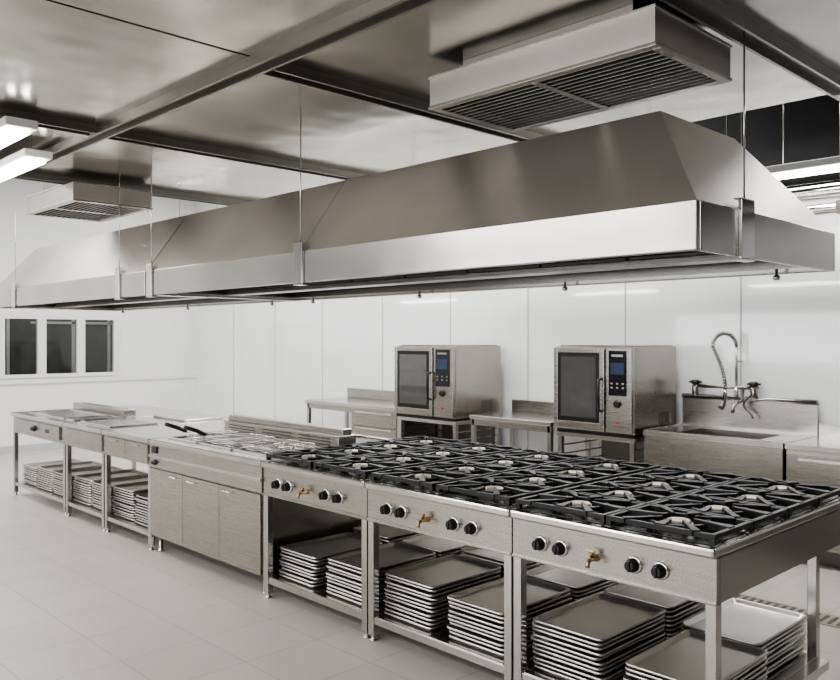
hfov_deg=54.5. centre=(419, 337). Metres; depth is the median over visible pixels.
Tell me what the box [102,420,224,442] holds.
countertop
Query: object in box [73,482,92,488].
baking tray
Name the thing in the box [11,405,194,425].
countertop
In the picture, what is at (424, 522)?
tap
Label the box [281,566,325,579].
baking tray
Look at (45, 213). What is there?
grille
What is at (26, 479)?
baking tray
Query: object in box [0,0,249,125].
ceiling panel
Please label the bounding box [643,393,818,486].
sink
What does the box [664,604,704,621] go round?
baking tray
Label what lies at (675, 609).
baking tray
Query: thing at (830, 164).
fluorescent light
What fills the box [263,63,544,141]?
trim
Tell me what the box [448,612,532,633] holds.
baking tray
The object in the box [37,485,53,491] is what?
baking tray
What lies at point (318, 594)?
shelf
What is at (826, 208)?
pipe
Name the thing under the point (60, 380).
trim
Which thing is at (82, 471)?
baking tray
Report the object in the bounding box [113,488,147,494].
baking tray
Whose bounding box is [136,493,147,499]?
baking tray
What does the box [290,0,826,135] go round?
ceiling panel
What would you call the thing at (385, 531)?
baking tray
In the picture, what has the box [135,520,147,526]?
baking tray
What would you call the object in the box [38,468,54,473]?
baking tray
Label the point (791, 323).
wall
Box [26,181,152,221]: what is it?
air diffuser
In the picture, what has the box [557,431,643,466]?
stand
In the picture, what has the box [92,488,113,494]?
baking tray
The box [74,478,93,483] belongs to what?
baking tray
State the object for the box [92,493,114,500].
baking tray
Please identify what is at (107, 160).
ceiling panel
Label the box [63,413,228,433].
countertop
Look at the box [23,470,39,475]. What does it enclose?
baking tray
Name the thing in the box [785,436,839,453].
countertop
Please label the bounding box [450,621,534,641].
baking tray
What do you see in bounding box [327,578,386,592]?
baking tray
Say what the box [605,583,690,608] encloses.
baking tray
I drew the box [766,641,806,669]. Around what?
baking tray
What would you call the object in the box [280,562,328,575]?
baking tray
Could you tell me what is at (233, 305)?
trim
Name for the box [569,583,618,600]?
baking tray
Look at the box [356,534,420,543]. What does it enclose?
baking tray
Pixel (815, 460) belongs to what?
base cabinet
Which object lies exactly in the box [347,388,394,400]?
backsplash
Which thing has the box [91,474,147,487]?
baking tray
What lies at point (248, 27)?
ceiling panel
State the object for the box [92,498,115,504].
baking tray
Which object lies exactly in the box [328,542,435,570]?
baking tray
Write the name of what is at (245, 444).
basket
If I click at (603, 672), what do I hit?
baking tray
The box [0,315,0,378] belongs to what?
window
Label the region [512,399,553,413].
backsplash
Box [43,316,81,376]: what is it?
window
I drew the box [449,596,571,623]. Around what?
baking tray
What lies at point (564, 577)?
baking tray
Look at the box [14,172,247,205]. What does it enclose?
trim
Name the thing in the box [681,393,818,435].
backsplash
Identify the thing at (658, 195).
extractor hood
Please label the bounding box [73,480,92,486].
baking tray
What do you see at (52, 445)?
baseboard
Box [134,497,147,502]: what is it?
baking tray
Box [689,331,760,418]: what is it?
faucet
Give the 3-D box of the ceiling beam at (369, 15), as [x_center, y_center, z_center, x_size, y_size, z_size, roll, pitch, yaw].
[-0.162,-1.275,3.185,0.100,0.050,8.800,0,0,-44]
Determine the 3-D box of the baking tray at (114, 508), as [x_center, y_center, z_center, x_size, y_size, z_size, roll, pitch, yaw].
[-2.295,1.457,7.004,0.560,0.020,0.380,0,0,-44]
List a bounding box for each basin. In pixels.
[179,434,236,441]
[207,440,271,447]
[245,445,306,453]
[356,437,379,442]
[697,433,764,439]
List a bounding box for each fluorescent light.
[0,116,37,148]
[0,146,52,181]
[726,115,839,202]
[765,103,839,179]
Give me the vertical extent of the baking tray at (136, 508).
0.020 m
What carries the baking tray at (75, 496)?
on the baking tray at (75, 499)
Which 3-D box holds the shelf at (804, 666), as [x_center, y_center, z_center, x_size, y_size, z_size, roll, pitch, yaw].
[1.180,1.532,3.776,1.150,0.045,0.968,0,0,-44]
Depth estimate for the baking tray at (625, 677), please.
3.40 m
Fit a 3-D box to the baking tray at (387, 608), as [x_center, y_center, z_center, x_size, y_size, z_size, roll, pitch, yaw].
[0.128,1.478,4.503,0.560,0.020,0.380,0,0,-44]
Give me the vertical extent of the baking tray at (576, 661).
0.020 m
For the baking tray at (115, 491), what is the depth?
6.82 m
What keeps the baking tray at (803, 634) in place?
on the baking tray at (803, 638)
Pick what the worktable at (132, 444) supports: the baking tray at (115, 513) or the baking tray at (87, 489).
the baking tray at (115, 513)
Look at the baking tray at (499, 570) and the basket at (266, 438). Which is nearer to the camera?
the baking tray at (499, 570)
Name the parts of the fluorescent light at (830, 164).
hanging rod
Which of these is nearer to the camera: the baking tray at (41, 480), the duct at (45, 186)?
the duct at (45, 186)
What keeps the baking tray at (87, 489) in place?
on the baking tray at (77, 488)
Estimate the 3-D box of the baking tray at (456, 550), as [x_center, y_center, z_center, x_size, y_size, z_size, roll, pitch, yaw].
[0.195,1.329,5.281,0.560,0.020,0.380,0,0,-44]
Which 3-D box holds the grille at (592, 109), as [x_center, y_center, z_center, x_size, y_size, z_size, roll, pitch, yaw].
[0.482,-1.100,3.884,0.531,0.012,0.542,0,0,-44]
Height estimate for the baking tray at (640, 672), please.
0.020 m
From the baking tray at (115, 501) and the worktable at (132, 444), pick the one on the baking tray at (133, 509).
the baking tray at (115, 501)
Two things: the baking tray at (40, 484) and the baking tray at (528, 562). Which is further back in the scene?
the baking tray at (40, 484)
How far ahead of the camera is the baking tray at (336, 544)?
5.23 m
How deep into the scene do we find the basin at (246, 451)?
5.58 m
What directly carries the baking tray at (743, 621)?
on the baking tray at (683, 628)
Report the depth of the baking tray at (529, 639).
3.97 m
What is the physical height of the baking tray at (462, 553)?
0.020 m
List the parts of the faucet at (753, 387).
valve handle, spout, valve handle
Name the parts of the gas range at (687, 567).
leg, knob, knob, burner, burner grate, control panel, burner grate, knob, burner grate, knob, burner, burner grate, burner grate, leg, burner grate, burner, burner grate, burner, panel, burner grate, burner, leg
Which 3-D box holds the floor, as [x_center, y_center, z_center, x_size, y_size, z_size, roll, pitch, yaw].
[-2.282,1.700,4.403,10.850,0.100,15.500,0,0,-44]
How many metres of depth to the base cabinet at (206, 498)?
5.66 m
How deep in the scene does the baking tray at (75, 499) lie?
7.47 m
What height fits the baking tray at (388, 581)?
0.020 m
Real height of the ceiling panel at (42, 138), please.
0.030 m
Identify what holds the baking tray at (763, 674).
on the baking tray
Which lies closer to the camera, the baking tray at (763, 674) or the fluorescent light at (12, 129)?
the baking tray at (763, 674)
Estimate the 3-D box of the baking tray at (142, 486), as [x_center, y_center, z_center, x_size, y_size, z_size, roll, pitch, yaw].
[-2.301,1.266,7.005,0.560,0.020,0.380,0,0,-45]
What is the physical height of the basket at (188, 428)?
0.147 m
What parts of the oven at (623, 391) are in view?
door glass, door, handle, knob, control panel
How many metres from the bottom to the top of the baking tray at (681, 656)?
0.020 m
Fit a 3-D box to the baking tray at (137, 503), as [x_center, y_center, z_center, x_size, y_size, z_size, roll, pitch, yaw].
[-1.987,1.351,6.698,0.560,0.020,0.380,0,0,-45]
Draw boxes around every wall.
[0,178,195,446]
[196,95,839,457]
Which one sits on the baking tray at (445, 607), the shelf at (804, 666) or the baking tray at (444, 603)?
the baking tray at (444, 603)
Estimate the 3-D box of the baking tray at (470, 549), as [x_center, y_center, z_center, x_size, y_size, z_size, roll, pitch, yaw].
[0.565,1.266,4.912,0.560,0.020,0.380,0,0,-44]
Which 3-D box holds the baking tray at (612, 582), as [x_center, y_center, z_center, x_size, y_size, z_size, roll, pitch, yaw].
[0.894,1.351,4.567,0.560,0.020,0.380,0,0,-44]
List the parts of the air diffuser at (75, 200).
damper plate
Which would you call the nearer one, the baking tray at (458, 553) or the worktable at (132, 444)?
the baking tray at (458, 553)
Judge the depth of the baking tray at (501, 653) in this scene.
3.98 m
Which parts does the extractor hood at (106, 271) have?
hanging rod, hanging rod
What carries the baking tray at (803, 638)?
on the baking tray at (802, 644)
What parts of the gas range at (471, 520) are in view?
leg, knob, knob, burner, burner grate, control panel, knob, burner grate, knob, burner, burner grate, burner grate, leg, burner grate, burner grate, burner grate, burner grate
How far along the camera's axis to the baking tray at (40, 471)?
8.12 m
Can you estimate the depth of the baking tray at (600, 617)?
3.79 m
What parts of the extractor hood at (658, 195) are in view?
hanging rod, hanging rod, hanging rod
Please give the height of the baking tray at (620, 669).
0.020 m
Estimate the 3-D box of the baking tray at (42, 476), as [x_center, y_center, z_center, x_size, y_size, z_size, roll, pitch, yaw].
[-3.543,1.393,8.299,0.560,0.020,0.380,0,0,-44]
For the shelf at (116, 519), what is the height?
0.035 m
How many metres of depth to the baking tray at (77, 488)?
7.44 m
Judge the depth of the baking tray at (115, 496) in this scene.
6.82 m
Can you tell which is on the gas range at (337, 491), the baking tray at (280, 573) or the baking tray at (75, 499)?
the baking tray at (280, 573)
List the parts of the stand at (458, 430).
leg, tray rail, tray rail, leg, panel, tray rail, tray rail, leg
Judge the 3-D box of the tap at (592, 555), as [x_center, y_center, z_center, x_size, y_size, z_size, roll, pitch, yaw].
[0.703,0.914,3.376,0.076,0.065,0.050,0,0,-44]
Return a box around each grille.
[36,209,115,220]
[56,201,139,214]
[443,84,596,127]
[539,50,714,105]
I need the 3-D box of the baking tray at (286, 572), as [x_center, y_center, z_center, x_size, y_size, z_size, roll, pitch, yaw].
[-0.574,1.478,5.223,0.560,0.020,0.380,0,0,-44]
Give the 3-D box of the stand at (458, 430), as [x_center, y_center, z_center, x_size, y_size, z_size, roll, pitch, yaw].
[0.313,1.252,8.881,0.710,0.795,0.880,0,0,-44]
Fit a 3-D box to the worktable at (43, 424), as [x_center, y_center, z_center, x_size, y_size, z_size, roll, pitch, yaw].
[-3.318,1.180,8.523,1.403,0.940,1.434,0,0,-44]
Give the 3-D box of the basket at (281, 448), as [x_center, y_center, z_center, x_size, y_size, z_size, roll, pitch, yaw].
[-0.911,0.746,5.559,0.365,0.037,0.175,0,0,-44]
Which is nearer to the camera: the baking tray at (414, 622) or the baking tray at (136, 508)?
the baking tray at (414, 622)
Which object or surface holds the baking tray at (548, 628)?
on the baking tray at (598, 648)
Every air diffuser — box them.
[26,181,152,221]
[428,3,731,132]
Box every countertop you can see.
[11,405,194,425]
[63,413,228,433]
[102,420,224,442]
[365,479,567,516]
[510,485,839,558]
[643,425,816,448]
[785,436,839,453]
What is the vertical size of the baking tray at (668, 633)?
0.020 m
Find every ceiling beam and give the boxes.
[12,0,438,177]
[660,0,839,100]
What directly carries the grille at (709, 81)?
attached to the air diffuser at (650, 52)
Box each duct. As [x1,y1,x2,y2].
[42,182,60,190]
[463,4,638,65]
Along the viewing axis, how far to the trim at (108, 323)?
14.65 m
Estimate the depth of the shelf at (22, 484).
8.12 m
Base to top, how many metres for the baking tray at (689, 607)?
0.020 m
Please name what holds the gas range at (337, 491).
on the floor
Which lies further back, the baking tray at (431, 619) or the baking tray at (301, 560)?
the baking tray at (301, 560)
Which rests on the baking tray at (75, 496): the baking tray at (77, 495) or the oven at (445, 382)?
the baking tray at (77, 495)
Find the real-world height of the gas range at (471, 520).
0.925 m
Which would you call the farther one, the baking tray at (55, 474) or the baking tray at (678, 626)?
the baking tray at (55, 474)
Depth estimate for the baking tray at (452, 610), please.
4.03 m
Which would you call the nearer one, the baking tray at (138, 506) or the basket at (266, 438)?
the basket at (266, 438)
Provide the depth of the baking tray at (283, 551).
5.03 m
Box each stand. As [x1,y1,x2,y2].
[397,416,499,445]
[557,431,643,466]
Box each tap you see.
[297,486,308,498]
[416,513,429,527]
[584,549,599,567]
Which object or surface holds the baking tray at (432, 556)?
on the baking tray at (330, 566)
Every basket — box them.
[165,422,240,440]
[184,425,261,443]
[220,435,275,446]
[241,439,297,450]
[257,441,315,452]
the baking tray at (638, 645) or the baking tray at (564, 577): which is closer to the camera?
the baking tray at (638, 645)
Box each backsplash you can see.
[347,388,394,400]
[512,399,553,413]
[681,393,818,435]
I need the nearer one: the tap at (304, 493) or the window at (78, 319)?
the tap at (304, 493)
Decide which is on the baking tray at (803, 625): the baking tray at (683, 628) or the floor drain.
the baking tray at (683, 628)
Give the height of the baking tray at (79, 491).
0.020 m
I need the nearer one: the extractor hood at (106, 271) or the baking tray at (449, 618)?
the baking tray at (449, 618)
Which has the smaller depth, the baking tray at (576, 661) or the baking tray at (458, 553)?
the baking tray at (576, 661)
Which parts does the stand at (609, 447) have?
leg, tray rail, tray rail, leg, panel, leg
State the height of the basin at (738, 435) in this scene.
0.320 m
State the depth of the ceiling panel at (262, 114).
5.06 m
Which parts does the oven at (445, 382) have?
door glass, door, handle, knob, control panel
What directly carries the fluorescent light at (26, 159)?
hanging from the ceiling panel at (42, 138)
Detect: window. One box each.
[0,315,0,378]
[1,315,42,378]
[5,319,111,374]
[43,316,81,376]
[82,316,118,375]
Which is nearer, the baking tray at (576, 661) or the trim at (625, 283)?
the baking tray at (576, 661)
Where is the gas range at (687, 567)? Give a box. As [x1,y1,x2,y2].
[510,466,839,679]
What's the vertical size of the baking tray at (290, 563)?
0.020 m
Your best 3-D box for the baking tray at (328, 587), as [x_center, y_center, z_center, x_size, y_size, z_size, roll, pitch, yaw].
[-0.230,1.478,4.875,0.560,0.020,0.380,0,0,-44]
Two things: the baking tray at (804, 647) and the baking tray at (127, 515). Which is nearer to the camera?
the baking tray at (804, 647)
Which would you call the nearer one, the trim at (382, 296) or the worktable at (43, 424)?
the worktable at (43, 424)
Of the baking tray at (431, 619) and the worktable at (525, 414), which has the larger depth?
the worktable at (525, 414)
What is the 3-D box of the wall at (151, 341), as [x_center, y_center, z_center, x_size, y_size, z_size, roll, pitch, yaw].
[-7.674,-0.500,10.074,11.000,4.300,0.150,0,0,-44]
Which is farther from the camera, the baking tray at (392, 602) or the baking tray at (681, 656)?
the baking tray at (392, 602)
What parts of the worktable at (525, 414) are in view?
leg, leg, leg, leg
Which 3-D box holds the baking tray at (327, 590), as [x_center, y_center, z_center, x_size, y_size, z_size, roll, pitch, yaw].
[-0.232,1.499,4.876,0.560,0.020,0.380,0,0,-44]
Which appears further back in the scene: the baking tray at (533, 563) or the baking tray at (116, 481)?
the baking tray at (116, 481)
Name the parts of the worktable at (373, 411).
leg, leg, handle, handle, drawer, drawer, drawer, leg, leg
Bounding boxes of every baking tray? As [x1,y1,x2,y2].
[22,474,38,479]
[22,478,37,483]
[23,459,84,468]
[23,468,39,472]
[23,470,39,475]
[23,472,38,477]
[37,483,53,488]
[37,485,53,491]
[38,461,101,471]
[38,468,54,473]
[38,470,54,476]
[38,473,54,478]
[38,475,52,480]
[38,477,54,482]
[38,479,54,484]
[38,481,54,486]
[53,473,75,479]
[54,466,124,476]
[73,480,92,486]
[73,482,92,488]
[73,491,93,498]
[73,494,92,500]
[73,498,91,505]
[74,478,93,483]
[74,485,93,490]
[74,487,93,493]
[74,489,92,495]
[75,469,147,481]
[75,496,91,502]
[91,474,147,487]
[91,502,112,509]
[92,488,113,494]
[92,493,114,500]
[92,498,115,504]
[112,481,147,492]
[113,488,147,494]
[113,490,136,497]
[113,493,135,499]
[113,495,136,502]
[113,500,135,507]
[113,507,135,515]
[114,497,136,504]
[114,503,134,510]
[114,505,136,512]
[114,510,135,517]
[114,512,135,520]
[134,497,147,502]
[135,505,147,510]
[135,507,147,513]
[135,512,147,518]
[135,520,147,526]
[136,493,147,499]
[136,502,147,507]
[279,559,328,572]
[279,569,326,583]
[279,572,327,586]
[280,532,381,559]
[280,552,328,565]
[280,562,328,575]
[281,544,381,562]
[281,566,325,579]
[282,556,327,569]
[326,559,431,578]
[326,571,387,585]
[326,575,386,589]
[326,582,384,597]
[326,589,385,604]
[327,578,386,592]
[327,586,385,600]
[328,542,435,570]
[328,555,435,573]
[328,568,386,580]
[353,523,415,538]
[353,530,423,541]
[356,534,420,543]
[384,587,448,604]
[384,598,448,616]
[384,610,449,629]
[385,554,500,588]
[385,573,499,596]
[385,591,448,608]
[385,603,448,621]
[385,606,448,625]
[386,569,500,591]
[386,595,450,612]
[387,576,501,600]
[402,535,468,552]
[403,543,467,556]
[435,551,462,558]
[447,577,569,614]
[447,624,532,646]
[448,592,570,619]
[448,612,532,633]
[448,616,532,637]
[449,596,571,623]
[449,600,571,628]
[449,629,532,651]
[449,633,532,655]
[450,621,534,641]
[461,546,503,561]
[461,552,528,565]
[461,555,532,569]
[499,562,540,573]
[499,564,544,576]
[527,565,605,588]
[527,576,611,592]
[530,627,663,660]
[532,614,664,645]
[532,618,664,650]
[532,636,665,670]
[533,593,665,641]
[533,622,664,656]
[533,631,665,665]
[533,640,664,674]
[533,658,625,679]
[534,654,625,679]
[534,663,625,679]
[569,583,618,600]
[570,581,617,596]
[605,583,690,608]
[606,593,694,612]
[623,666,766,679]
[625,629,767,679]
[625,656,766,679]
[625,659,767,679]
[663,623,681,630]
[663,628,680,635]
[664,602,702,617]
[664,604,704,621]
[664,607,704,626]
[680,623,805,649]
[681,598,806,645]
[681,619,805,648]
[752,669,768,679]
[765,637,804,665]
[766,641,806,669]
[767,628,804,654]
[767,631,806,659]
[768,646,806,673]
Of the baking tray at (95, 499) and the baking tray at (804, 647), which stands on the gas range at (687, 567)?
the baking tray at (804, 647)
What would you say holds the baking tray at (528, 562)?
on the baking tray at (533, 563)
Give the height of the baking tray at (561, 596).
0.020 m
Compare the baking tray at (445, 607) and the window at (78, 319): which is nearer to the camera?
the baking tray at (445, 607)
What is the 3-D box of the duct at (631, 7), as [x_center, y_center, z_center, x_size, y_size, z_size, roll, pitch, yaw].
[0.694,-1.272,3.667,0.500,0.053,0.900,0,0,-44]
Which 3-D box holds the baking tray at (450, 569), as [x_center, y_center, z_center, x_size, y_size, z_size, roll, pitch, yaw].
[0.132,1.287,4.497,0.560,0.020,0.380,0,0,-44]
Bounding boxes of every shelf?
[15,468,147,502]
[68,501,114,517]
[107,515,147,535]
[269,572,385,618]
[374,610,534,673]
[522,652,828,679]
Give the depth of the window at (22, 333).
14.47 m
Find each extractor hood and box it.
[0,179,290,312]
[146,31,834,303]
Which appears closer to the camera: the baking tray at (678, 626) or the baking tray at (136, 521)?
the baking tray at (678, 626)
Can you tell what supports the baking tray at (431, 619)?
on the baking tray at (387, 608)
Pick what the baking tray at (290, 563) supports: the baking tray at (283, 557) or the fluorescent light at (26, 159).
the baking tray at (283, 557)
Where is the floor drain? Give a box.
[733,594,839,627]
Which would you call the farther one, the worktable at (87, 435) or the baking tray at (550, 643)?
the worktable at (87, 435)
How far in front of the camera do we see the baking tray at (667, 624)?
3.97 m
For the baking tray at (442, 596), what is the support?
on the baking tray at (416, 598)
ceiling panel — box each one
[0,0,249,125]
[0,127,76,159]
[29,139,343,200]
[53,0,370,55]
[127,74,515,174]
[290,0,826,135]
[720,0,839,74]
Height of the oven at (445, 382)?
0.781 m
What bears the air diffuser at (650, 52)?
attached to the duct at (631, 7)
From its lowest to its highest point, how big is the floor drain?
0.005 m
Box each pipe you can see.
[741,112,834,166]
[806,200,839,215]
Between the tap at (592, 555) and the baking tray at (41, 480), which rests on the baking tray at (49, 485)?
the baking tray at (41, 480)
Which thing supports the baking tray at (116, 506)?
on the baking tray at (114, 508)
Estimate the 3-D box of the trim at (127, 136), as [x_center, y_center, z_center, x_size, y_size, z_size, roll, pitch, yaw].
[-1.052,-1.275,5.943,2.440,0.050,0.100,0,0,-44]
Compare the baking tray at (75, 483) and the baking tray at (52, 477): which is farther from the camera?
the baking tray at (52, 477)
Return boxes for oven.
[395,344,500,421]
[554,345,675,437]
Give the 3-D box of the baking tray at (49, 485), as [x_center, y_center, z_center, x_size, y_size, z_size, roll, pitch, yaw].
[-3.535,1.457,8.290,0.560,0.020,0.380,0,0,-45]
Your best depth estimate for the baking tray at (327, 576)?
4.70 m
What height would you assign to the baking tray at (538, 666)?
0.020 m
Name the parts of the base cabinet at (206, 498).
door, door, control panel, door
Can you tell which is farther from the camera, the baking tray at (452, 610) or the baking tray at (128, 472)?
the baking tray at (128, 472)
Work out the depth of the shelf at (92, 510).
7.26 m
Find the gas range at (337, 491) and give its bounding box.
[261,436,521,638]
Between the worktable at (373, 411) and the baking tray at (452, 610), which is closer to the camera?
the baking tray at (452, 610)
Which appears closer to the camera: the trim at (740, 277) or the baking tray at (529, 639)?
the baking tray at (529, 639)
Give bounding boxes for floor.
[0,447,839,679]
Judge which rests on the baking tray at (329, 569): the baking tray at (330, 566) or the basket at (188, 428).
the baking tray at (330, 566)
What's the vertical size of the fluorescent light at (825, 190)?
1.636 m
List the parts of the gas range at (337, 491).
leg, burner, burner grate, control panel, knob, knob, burner, burner grate, burner grate, leg, burner grate, burner grate, burner grate, burner grate, burner grate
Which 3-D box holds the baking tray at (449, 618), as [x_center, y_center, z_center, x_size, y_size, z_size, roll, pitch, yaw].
[0.459,1.414,4.165,0.560,0.020,0.380,0,0,-45]
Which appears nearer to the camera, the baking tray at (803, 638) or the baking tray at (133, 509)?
the baking tray at (803, 638)
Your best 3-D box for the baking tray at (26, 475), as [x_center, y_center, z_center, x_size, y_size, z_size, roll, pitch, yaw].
[-3.844,1.435,8.601,0.560,0.020,0.380,0,0,-44]
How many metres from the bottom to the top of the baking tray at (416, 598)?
0.020 m
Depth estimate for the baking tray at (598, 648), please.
3.62 m
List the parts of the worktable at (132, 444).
leg, door, door, leg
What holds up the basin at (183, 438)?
in the base cabinet at (206, 498)
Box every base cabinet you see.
[148,414,390,594]
[785,423,839,568]
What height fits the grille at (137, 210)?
0.012 m
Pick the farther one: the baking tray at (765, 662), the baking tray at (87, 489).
the baking tray at (87, 489)
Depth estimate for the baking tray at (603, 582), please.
4.37 m
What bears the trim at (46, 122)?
attached to the ceiling panel
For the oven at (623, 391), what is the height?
0.781 m
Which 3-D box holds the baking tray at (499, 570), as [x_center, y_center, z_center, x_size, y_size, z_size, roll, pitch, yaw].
[0.135,1.308,4.512,0.560,0.020,0.380,0,0,-44]
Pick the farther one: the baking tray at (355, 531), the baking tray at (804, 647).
the baking tray at (355, 531)
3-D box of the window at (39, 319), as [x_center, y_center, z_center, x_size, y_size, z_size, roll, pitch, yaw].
[-5.779,0.125,11.820,0.570,0.910,0.080,0,0,-44]
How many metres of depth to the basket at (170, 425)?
6.17 m
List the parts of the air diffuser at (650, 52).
damper plate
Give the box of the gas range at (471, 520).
[365,449,660,679]
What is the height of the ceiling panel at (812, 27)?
0.030 m
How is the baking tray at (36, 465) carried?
on the baking tray
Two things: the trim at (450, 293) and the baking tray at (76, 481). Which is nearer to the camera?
the baking tray at (76, 481)
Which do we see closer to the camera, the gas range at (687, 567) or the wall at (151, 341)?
the gas range at (687, 567)
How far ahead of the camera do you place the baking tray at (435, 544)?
5.20 m
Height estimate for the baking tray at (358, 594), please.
0.020 m
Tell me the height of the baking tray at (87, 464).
0.020 m
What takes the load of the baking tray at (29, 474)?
on the baking tray at (26, 475)
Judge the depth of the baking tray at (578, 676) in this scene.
3.60 m
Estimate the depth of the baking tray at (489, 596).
4.17 m
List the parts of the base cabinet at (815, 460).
drawer, handle, drawer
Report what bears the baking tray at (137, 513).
on the baking tray
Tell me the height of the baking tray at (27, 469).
0.020 m
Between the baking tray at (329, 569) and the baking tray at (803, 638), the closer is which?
the baking tray at (803, 638)
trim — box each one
[0,108,95,135]
[0,374,195,384]
[6,319,111,374]
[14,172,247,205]
[108,131,365,179]
[233,305,233,413]
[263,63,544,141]
[322,300,322,424]
[382,296,382,389]
[450,293,450,343]
[527,288,528,448]
[625,283,625,344]
[740,277,741,395]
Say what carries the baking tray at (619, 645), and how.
on the baking tray at (550, 643)
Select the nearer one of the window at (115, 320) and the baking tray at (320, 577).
the baking tray at (320, 577)
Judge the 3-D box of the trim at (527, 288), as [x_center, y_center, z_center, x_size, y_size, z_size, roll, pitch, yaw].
[1.146,0.210,8.658,0.004,2.680,0.014,0,0,-44]
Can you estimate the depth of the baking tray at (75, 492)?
7.44 m
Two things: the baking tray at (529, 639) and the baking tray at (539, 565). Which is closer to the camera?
the baking tray at (529, 639)
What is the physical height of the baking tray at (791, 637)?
0.020 m
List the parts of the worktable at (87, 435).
leg, panel, leg, insert plate, raised lid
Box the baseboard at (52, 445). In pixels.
[0,442,72,453]
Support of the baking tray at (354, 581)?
on the baking tray at (327, 576)
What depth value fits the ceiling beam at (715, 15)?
3.49 m
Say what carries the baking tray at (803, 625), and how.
on the baking tray at (791, 637)
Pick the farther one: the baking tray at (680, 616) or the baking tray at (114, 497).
the baking tray at (114, 497)
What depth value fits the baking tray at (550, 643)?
3.61 m
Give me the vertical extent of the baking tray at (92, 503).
0.020 m
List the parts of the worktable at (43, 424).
leg, drawer, leg, insert plate, insert plate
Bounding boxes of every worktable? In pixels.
[11,402,194,515]
[63,413,228,530]
[102,420,224,549]
[305,388,439,438]
[469,399,590,456]

